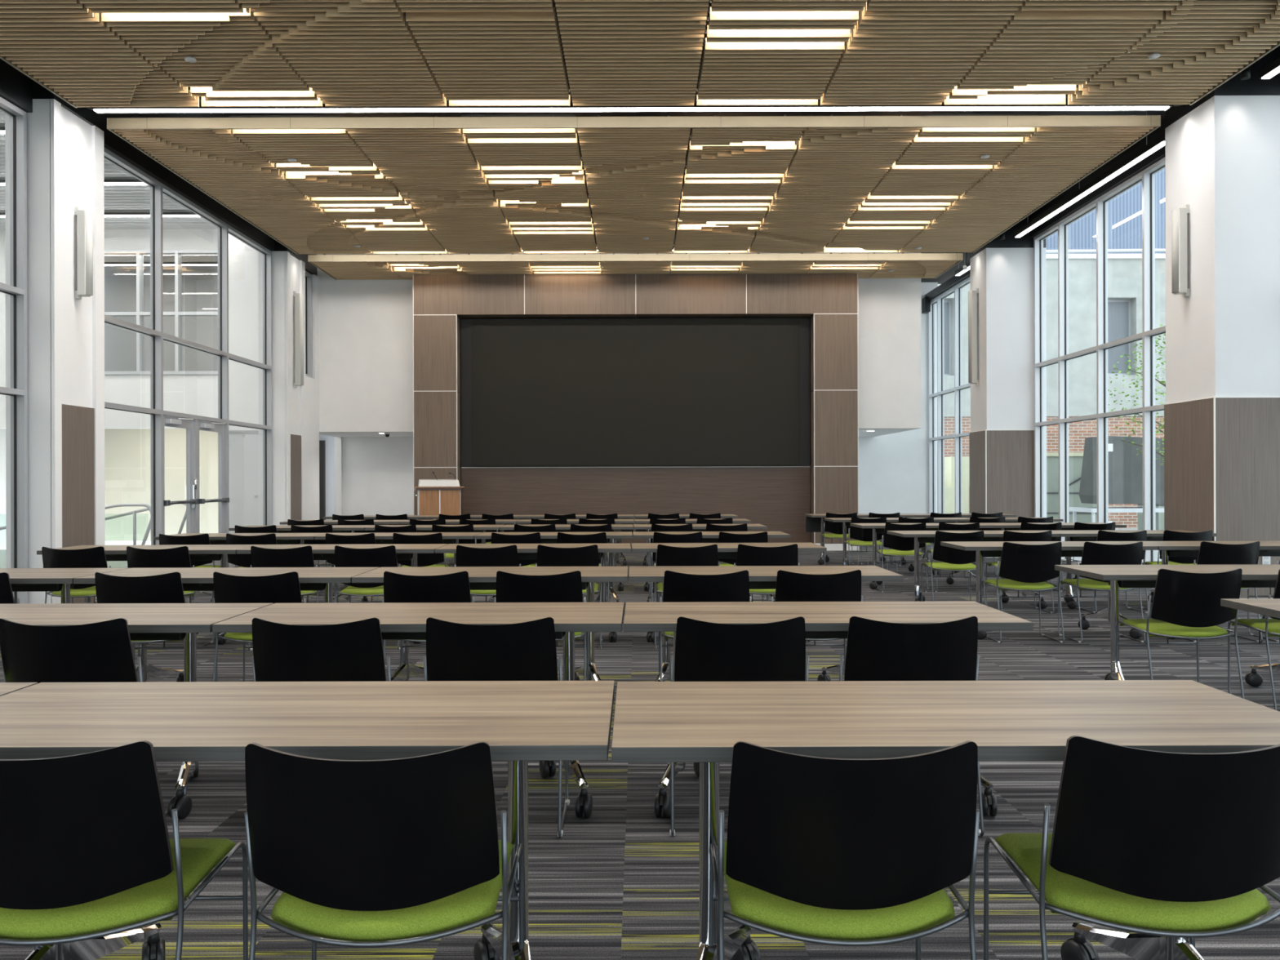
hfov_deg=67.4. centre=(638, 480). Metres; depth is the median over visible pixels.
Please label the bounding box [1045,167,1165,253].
wall
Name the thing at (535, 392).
projection screen
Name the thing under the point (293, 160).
ceiling sensor
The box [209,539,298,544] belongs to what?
tray
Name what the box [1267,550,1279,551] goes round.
outlet plate
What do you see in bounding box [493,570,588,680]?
chair
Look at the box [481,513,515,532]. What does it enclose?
chair
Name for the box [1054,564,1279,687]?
table
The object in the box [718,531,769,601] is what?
chair
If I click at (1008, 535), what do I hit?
chair
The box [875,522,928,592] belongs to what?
chair
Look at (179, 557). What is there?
chair
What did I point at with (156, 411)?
window
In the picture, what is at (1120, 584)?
table edge
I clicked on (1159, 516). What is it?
crate
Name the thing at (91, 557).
chair
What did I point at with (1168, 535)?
chair
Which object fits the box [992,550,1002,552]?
outlet plate
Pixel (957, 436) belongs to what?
window
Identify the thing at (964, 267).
track spotlight
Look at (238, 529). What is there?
chair
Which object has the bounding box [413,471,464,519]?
lectern
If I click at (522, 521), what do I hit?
table
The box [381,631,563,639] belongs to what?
tray
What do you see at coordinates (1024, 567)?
chair
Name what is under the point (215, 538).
table
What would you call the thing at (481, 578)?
table
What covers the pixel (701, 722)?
table
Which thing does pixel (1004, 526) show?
table
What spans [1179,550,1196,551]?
outlet plate
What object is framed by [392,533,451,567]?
chair
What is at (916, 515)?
table
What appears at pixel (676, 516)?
chair
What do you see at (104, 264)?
diffuser
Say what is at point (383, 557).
chair
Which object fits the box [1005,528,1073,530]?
tray
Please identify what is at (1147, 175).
window
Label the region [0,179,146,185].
linear light
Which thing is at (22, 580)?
table
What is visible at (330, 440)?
wall
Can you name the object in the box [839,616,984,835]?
chair
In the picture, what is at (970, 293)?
lampshade
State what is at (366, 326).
wall
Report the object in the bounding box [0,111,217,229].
ceiling
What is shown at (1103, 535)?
chair
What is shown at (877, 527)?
table
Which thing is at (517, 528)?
chair
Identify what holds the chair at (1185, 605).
on the floor
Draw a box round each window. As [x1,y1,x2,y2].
[0,97,27,604]
[103,146,272,567]
[104,249,217,374]
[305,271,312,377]
[928,276,970,513]
[1033,157,1165,564]
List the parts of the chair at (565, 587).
backrest, rail, seat, frame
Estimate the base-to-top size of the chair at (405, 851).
0.787 m
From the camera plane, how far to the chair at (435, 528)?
10.54 m
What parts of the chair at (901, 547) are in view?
frame, seat, rail, backrest, frame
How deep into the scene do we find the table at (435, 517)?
14.15 m
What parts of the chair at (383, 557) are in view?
frame, rail, seat, backrest, frame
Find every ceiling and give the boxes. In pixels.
[0,0,1279,107]
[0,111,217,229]
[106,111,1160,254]
[307,252,963,279]
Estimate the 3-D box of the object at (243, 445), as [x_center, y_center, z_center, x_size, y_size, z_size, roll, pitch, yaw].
[-6.934,0.207,16.850,0.750,2.160,0.100,0,0,0]
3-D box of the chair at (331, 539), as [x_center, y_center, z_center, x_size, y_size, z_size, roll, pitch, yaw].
[-2.671,0.883,9.075,0.504,0.787,0.492,0,0,-1]
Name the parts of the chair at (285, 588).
frame, rail, seat, backrest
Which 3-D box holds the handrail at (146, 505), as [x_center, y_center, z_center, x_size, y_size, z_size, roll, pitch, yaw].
[-7.880,0.807,13.245,2.437,0.966,0.134,0,0,0]
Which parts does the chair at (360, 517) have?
backrest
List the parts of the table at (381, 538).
leg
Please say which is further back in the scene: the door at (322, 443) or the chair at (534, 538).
the door at (322, 443)
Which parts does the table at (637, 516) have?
modesty panel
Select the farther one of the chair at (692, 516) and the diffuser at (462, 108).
the chair at (692, 516)
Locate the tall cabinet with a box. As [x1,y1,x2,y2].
[1046,452,1097,522]
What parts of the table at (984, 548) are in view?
leg, leg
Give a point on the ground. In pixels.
(1077, 558)
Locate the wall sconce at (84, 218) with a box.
[74,206,93,299]
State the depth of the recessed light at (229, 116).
10.09 m
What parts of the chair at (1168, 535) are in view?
frame, seat, backrest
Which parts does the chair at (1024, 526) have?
backrest, frame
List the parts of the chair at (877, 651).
frame, backrest, frame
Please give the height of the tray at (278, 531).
0.077 m
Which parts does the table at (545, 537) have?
leg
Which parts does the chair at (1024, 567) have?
frame, seat, rail, backrest, frame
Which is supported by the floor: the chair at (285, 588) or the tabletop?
the chair at (285, 588)
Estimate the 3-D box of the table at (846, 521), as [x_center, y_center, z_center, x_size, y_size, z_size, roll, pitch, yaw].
[3.329,0.892,12.980,1.516,0.739,0.620,0,0,0]
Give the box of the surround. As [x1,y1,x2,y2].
[413,273,858,549]
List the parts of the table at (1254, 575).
leg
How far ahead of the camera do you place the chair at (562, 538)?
8.89 m
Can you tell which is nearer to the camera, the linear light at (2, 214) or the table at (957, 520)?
the table at (957, 520)
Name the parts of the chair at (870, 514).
frame, backrest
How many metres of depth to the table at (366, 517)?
14.11 m
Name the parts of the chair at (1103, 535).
frame, backrest, frame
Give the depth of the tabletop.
7.67 m
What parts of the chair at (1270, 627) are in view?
seat, rail, backrest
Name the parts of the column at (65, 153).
wood panel, wood panel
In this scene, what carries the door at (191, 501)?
attached to the window at (156, 411)
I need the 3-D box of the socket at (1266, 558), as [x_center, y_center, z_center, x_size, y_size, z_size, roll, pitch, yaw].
[6.132,0.785,9.373,0.040,0.080,0.003,0,0,0]
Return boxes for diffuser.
[0,182,146,185]
[0,214,199,217]
[93,106,1168,112]
[104,264,217,266]
[955,266,969,275]
[1262,66,1279,79]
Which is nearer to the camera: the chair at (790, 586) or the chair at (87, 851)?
the chair at (87, 851)
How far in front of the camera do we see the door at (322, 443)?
21.42 m
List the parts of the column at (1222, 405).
wood panel, wood panel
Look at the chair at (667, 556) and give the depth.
7.19 m
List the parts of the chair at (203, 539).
backrest, seat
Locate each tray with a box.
[10,583,74,591]
[129,632,198,639]
[182,582,324,591]
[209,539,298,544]
[277,530,350,533]
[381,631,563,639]
[416,529,481,532]
[469,582,586,590]
[540,538,608,543]
[555,529,570,532]
[693,528,706,531]
[749,581,776,589]
[805,631,848,638]
[919,537,1002,542]
[959,521,1017,523]
[982,550,1082,556]
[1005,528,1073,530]
[1065,536,1162,541]
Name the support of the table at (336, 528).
on the floor
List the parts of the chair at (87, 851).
backrest, rail, seat, frame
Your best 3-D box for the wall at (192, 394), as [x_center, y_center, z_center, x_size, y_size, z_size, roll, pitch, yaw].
[-9.304,-1.757,8.900,6.200,6.100,24.200,0,0,0]
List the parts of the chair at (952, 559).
frame, seat, rail, backrest, frame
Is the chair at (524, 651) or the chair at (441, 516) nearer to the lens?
the chair at (524, 651)
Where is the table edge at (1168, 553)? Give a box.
[1159,550,1279,556]
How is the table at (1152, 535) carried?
on the floor
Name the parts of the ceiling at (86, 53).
slat panel, slat panel, slat panel, slat panel, slat panel, edge trim, slat panel, slat panel, slat panel, slat panel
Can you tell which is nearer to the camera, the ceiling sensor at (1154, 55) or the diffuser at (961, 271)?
the ceiling sensor at (1154, 55)
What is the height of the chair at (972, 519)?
0.787 m
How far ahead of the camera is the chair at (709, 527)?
10.57 m
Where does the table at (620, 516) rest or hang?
on the floor
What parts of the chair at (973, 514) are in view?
backrest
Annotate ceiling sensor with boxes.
[184,54,196,62]
[287,158,296,162]
[980,154,989,158]
[1147,52,1159,59]
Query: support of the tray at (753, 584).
on the table at (761, 577)
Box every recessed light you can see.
[228,115,344,117]
[460,114,574,116]
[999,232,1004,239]
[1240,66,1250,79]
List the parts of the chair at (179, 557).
backrest, seat, frame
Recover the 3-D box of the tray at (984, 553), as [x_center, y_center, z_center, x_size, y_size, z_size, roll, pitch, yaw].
[3.329,0.589,7.910,1.030,0.077,0.160,0,0,0]
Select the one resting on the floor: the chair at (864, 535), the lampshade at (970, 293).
the chair at (864, 535)
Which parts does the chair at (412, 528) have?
backrest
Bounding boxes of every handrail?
[0,503,151,545]
[105,503,186,533]
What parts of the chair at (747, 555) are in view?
seat, rail, backrest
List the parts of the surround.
panel, panel, panel, panel, panel, panel, panel, panel, panel, panel, panel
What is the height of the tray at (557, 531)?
0.077 m
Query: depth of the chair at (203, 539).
8.83 m
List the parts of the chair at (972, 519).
backrest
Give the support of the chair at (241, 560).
on the floor
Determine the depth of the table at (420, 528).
11.15 m
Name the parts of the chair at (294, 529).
backrest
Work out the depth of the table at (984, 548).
7.84 m
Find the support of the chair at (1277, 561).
on the floor
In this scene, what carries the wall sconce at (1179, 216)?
attached to the column at (1222, 405)
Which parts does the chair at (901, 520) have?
frame, backrest, frame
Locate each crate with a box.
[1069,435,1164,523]
[1137,503,1164,529]
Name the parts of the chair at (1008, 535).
frame, seat, backrest, frame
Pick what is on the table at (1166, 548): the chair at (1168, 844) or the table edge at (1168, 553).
the table edge at (1168, 553)
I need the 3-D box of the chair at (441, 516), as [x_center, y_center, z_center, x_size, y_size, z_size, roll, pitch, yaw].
[-2.671,0.883,14.115,0.504,0.787,0.493,0,0,-2]
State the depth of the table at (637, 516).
14.26 m
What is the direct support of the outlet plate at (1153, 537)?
attached to the table at (1152, 535)
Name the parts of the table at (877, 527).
leg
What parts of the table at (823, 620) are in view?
leg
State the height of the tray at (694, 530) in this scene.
0.077 m
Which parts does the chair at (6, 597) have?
backrest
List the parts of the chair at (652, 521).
backrest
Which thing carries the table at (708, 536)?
on the floor
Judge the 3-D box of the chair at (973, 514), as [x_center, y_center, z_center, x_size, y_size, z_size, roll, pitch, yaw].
[5.095,0.864,14.211,0.504,0.787,0.492,0,0,1]
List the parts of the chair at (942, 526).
frame, backrest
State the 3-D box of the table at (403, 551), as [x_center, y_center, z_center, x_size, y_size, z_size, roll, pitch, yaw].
[-2.344,0.906,7.720,1.516,0.739,0.620,0,0,-1]
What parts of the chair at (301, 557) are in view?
backrest, seat, rail, frame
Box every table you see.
[0,568,128,603]
[0,603,273,818]
[0,680,614,959]
[0,682,37,696]
[36,544,264,644]
[73,567,379,682]
[153,533,330,602]
[212,602,623,817]
[228,524,374,533]
[236,543,448,643]
[280,520,405,567]
[314,532,482,601]
[323,515,434,567]
[351,566,627,681]
[364,524,504,543]
[398,519,520,532]
[427,515,533,564]
[435,542,631,642]
[474,531,632,602]
[499,524,633,591]
[516,519,634,566]
[531,514,634,565]
[611,680,1279,959]
[623,601,1032,817]
[628,565,903,681]
[631,542,826,642]
[632,531,790,602]
[633,524,767,591]
[634,514,737,565]
[634,518,751,566]
[804,513,914,564]
[824,517,947,574]
[850,523,994,589]
[887,530,1059,608]
[904,513,1017,560]
[936,517,1063,573]
[940,541,1158,639]
[981,522,1126,578]
[1038,529,1216,608]
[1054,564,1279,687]
[1121,540,1279,639]
[1220,598,1279,618]
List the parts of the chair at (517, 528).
backrest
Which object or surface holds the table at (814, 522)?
on the floor
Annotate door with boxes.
[163,415,198,534]
[198,420,229,565]
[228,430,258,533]
[319,440,325,519]
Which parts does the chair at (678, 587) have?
frame, rail, seat, backrest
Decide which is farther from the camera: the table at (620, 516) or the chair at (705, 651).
the table at (620, 516)
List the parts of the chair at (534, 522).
backrest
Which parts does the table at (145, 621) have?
leg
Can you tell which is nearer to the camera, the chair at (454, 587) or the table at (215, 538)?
the chair at (454, 587)
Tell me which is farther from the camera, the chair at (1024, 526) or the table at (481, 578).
the chair at (1024, 526)
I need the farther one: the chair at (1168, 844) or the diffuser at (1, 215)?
the diffuser at (1, 215)
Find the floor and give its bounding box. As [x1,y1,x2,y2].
[0,538,1279,959]
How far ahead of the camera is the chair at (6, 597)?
5.12 m
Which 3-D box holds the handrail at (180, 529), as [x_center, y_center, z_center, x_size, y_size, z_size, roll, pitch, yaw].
[-7.639,0.797,14.600,1.628,0.958,0.044,0,0,0]
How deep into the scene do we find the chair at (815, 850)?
1.78 m
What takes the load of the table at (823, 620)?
on the floor
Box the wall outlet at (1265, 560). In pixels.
[1262,556,1270,564]
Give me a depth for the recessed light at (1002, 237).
15.38 m
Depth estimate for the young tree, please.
16.59 m
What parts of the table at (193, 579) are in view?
leg, leg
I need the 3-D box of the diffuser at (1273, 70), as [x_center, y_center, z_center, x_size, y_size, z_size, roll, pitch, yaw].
[5.891,-3.774,6.825,0.068,0.012,4.390,0,0,0]
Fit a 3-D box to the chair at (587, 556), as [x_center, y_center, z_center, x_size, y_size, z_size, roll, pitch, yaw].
[-0.533,0.878,7.393,0.504,0.787,0.492,0,0,-1]
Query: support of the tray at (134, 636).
on the table at (145, 621)
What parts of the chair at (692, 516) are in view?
backrest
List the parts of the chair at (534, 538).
backrest, seat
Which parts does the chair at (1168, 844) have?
frame, seat, rail, backrest, frame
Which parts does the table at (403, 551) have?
leg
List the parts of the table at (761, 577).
leg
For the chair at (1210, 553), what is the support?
on the floor
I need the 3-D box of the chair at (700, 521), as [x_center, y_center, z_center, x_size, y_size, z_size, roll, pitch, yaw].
[0.971,0.874,12.409,0.504,0.787,0.492,0,0,0]
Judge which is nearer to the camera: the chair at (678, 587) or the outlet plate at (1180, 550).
the chair at (678, 587)
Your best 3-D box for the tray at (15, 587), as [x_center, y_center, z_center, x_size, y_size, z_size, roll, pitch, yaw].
[-3.869,0.607,5.623,1.030,0.077,0.160,0,0,0]
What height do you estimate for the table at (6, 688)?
0.739 m
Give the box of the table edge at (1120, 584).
[1108,580,1276,587]
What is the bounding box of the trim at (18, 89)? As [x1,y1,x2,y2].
[0,45,1279,313]
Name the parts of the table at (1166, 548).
leg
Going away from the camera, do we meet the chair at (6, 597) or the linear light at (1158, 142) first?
the chair at (6, 597)
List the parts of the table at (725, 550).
leg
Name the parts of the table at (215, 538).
leg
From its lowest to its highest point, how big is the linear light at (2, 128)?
0.060 m
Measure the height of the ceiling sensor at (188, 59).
0.066 m
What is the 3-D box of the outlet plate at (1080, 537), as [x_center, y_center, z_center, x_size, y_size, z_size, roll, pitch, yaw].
[4.480,0.573,9.588,0.140,0.028,0.005,0,0,0]
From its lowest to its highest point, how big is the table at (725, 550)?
0.739 m
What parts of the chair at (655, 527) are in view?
frame, backrest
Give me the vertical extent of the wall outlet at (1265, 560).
0.120 m
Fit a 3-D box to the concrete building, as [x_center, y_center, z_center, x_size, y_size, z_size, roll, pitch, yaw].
[13.694,-2.314,25.270,14.600,7.140,0.660,0,0,0]
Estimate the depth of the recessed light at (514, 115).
10.09 m
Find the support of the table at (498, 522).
on the floor
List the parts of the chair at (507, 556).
seat, rail, backrest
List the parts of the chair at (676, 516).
backrest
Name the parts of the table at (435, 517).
modesty panel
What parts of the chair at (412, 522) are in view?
backrest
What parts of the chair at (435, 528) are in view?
seat, backrest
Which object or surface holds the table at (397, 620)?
on the floor
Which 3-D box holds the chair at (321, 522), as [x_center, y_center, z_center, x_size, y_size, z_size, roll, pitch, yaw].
[-4.208,0.887,12.318,0.504,0.787,0.492,0,0,-2]
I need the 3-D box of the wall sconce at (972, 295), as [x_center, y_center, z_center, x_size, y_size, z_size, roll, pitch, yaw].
[5.563,-2.376,15.950,0.162,1.605,0.110,0,0,0]
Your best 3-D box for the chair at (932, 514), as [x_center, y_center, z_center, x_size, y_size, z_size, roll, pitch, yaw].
[4.491,0.865,14.211,0.504,0.787,0.492,0,0,0]
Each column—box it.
[4,98,319,603]
[968,95,1279,598]
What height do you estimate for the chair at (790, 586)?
0.787 m
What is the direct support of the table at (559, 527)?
on the floor
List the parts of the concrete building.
pane, pane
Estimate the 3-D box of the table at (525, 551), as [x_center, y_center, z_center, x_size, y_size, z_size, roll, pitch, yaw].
[-0.820,0.902,7.747,1.516,0.739,0.620,0,0,-1]
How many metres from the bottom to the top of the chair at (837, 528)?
0.787 m
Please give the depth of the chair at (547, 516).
13.91 m
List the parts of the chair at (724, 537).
seat, backrest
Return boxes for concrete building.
[937,253,1165,528]
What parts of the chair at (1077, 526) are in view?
frame, backrest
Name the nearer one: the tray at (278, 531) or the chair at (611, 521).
the tray at (278, 531)
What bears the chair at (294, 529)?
on the floor
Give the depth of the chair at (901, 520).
12.36 m
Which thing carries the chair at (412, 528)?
on the floor
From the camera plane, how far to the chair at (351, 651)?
3.38 m
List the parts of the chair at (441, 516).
backrest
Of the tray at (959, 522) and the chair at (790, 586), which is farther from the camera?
the tray at (959, 522)
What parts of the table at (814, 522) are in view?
modesty panel, leg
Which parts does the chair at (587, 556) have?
backrest, seat, frame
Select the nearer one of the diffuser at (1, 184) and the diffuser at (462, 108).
the diffuser at (462, 108)
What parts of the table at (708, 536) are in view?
leg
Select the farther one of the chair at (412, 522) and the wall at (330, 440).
the wall at (330, 440)
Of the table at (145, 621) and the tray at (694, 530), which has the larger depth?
the tray at (694, 530)
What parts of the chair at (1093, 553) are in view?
frame, seat, rail, backrest, frame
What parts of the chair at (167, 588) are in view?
frame, backrest, rail, seat, frame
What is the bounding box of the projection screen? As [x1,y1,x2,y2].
[461,318,809,466]
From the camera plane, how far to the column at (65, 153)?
9.76 m
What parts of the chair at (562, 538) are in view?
backrest, frame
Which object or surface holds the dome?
attached to the wall at (366, 326)
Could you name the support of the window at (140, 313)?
in the wall at (192, 394)
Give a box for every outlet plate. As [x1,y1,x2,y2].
[105,554,115,556]
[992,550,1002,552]
[1080,537,1093,538]
[1151,536,1163,538]
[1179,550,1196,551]
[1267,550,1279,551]
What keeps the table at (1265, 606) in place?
on the floor
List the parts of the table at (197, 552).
leg, leg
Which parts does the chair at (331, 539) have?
frame, backrest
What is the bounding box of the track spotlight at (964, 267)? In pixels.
[962,252,967,269]
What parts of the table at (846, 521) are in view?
leg, leg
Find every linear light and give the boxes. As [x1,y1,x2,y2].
[0,126,4,133]
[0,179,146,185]
[0,212,199,217]
[90,44,1172,112]
[104,262,217,266]
[955,262,969,275]
[1013,110,1164,237]
[1258,57,1279,79]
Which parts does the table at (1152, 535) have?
leg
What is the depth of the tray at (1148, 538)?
9.59 m
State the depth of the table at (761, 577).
5.58 m
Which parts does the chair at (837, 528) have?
frame, seat, backrest, frame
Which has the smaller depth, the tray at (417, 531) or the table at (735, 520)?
the tray at (417, 531)
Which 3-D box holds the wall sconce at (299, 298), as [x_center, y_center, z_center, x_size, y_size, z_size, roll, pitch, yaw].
[-5.680,-2.348,16.050,0.162,1.605,0.110,0,0,0]
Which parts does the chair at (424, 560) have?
seat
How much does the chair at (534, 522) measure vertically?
0.787 m
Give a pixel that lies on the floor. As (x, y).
(616, 884)
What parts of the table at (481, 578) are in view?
leg, leg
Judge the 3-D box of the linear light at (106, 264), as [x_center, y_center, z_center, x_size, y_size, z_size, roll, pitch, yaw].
[-9.861,-4.525,20.100,3.300,0.060,0.100,0,0,0]
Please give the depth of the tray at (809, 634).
3.84 m
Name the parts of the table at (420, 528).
leg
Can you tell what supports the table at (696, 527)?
on the floor
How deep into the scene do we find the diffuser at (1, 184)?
14.80 m
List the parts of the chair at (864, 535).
frame, seat, rail, backrest, frame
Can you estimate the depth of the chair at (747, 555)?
7.20 m
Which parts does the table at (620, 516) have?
modesty panel, leg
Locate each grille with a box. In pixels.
[85,211,93,295]
[300,293,303,385]
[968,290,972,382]
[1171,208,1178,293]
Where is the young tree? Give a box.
[1107,324,1165,464]
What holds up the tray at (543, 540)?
on the table at (545, 537)
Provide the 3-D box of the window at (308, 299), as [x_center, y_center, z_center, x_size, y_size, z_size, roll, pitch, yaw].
[-5.995,-2.783,17.025,0.135,1.887,0.842,0,0,0]
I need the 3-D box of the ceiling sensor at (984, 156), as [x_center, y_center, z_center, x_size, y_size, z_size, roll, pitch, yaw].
[3.951,-3.707,10.940,0.100,0.066,0.100,0,0,0]
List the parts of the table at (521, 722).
leg, leg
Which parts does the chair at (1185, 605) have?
frame, seat, rail, backrest, frame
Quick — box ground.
[1071,528,1161,562]
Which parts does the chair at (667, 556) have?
frame, seat, backrest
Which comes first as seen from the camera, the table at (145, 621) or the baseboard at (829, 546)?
the table at (145, 621)
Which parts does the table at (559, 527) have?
leg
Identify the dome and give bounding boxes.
[383,432,390,437]
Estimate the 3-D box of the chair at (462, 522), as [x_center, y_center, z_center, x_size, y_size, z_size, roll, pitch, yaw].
[-2.043,0.882,12.356,0.504,0.787,0.492,0,0,-2]
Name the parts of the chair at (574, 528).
backrest, frame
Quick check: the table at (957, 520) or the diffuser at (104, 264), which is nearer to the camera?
the table at (957, 520)
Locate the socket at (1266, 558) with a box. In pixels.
[1264,556,1268,564]
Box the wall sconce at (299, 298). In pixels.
[293,291,303,387]
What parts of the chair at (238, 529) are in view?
backrest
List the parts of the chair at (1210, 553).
frame, backrest, frame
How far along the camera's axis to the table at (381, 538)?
9.47 m
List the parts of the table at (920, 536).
leg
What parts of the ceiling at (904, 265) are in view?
slat panel, slat panel, slat panel, slat panel, support rail, slat panel, slat panel, slat panel, slat panel, slat panel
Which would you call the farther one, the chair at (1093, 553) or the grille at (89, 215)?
the grille at (89, 215)
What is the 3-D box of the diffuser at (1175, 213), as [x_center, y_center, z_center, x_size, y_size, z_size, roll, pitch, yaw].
[5.526,-2.349,9.860,0.088,0.846,0.088,0,0,0]
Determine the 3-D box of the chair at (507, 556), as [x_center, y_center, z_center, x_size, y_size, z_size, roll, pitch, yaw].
[-1.140,0.879,7.382,0.504,0.787,0.492,0,0,-1]
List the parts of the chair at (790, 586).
backrest, rail, frame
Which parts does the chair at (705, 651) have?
frame, backrest, frame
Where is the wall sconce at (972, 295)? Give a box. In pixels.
[968,288,978,385]
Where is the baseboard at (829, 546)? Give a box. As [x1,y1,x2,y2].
[815,543,858,550]
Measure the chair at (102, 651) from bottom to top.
0.787 m
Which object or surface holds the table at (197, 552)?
on the floor
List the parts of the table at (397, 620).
leg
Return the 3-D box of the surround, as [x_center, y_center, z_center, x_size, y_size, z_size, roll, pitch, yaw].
[-0.048,-1.207,17.418,7.962,4.955,0.504,0,0,0]
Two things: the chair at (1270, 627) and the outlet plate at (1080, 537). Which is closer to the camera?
the chair at (1270, 627)
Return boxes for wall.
[0,228,258,547]
[104,254,217,541]
[317,244,937,515]
[319,434,334,519]
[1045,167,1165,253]
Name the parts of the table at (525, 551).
leg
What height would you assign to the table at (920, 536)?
0.739 m
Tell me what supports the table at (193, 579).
on the floor
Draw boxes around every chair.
[0,572,19,648]
[0,617,186,815]
[0,740,248,959]
[41,546,111,603]
[94,572,217,681]
[126,546,213,648]
[159,533,227,602]
[213,571,306,681]
[226,533,276,567]
[234,524,277,567]
[244,741,524,959]
[248,545,324,650]
[252,617,391,681]
[287,519,324,525]
[290,524,339,595]
[325,533,378,603]
[330,514,364,567]
[333,545,410,649]
[337,519,374,533]
[374,524,416,564]
[375,514,409,524]
[382,571,474,681]
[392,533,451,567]
[409,518,453,566]
[423,617,569,836]
[431,524,476,595]
[437,513,471,564]
[454,544,520,602]
[459,518,497,543]
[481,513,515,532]
[489,532,541,600]
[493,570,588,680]
[514,524,555,564]
[530,518,567,564]
[534,544,602,648]
[544,513,575,519]
[556,532,608,602]
[569,524,613,589]
[578,518,614,524]
[586,513,617,519]
[646,513,679,564]
[648,517,685,566]
[648,524,693,595]
[650,531,702,602]
[653,544,719,648]
[658,569,751,681]
[670,616,808,835]
[688,512,722,563]
[696,517,733,524]
[706,523,747,531]
[708,740,979,959]
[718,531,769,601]
[733,543,799,600]
[771,569,862,671]
[820,512,858,565]
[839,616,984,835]
[844,516,888,569]
[861,512,901,566]
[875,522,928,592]
[888,516,935,577]
[920,512,961,560]
[921,530,986,605]
[926,522,979,592]
[968,516,1004,574]
[971,511,1002,561]
[981,542,1064,643]
[983,735,1279,959]
[986,530,1053,613]
[1017,516,1053,522]
[1020,522,1063,591]
[1057,522,1115,591]
[1057,541,1145,643]
[1076,530,1148,613]
[1115,568,1244,698]
[1139,529,1213,610]
[1183,541,1262,642]
[1227,568,1279,710]
[1247,560,1279,642]
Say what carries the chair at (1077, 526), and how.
on the floor
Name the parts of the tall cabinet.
lid, lever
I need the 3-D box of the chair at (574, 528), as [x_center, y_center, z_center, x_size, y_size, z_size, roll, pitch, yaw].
[-0.526,0.878,10.773,0.504,0.787,0.492,0,0,-1]
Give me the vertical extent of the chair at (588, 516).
0.787 m
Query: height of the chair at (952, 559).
0.787 m
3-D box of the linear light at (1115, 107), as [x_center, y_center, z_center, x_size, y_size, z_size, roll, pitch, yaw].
[-0.070,-4.023,9.602,10.780,0.651,0.075,0,0,0]
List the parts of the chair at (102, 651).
backrest, frame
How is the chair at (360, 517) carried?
on the floor
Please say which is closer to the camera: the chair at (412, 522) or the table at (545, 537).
the table at (545, 537)
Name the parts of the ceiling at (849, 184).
slat panel, slat panel, slat panel, slat panel, support rail, slat panel, slat panel, slat panel, slat panel, slat panel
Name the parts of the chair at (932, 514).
backrest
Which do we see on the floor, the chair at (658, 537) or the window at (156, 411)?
the chair at (658, 537)
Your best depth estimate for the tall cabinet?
21.60 m
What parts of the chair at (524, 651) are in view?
frame, backrest, frame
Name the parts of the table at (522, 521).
leg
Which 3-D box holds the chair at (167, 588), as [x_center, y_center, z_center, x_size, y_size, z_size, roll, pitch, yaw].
[-2.671,0.883,5.312,0.504,0.787,0.492,0,0,-1]
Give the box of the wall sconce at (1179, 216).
[1171,204,1189,297]
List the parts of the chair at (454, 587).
frame, rail, backrest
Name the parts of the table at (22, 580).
leg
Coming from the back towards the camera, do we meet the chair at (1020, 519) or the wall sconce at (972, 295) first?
the wall sconce at (972, 295)
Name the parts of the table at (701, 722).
leg, leg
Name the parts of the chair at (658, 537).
frame, backrest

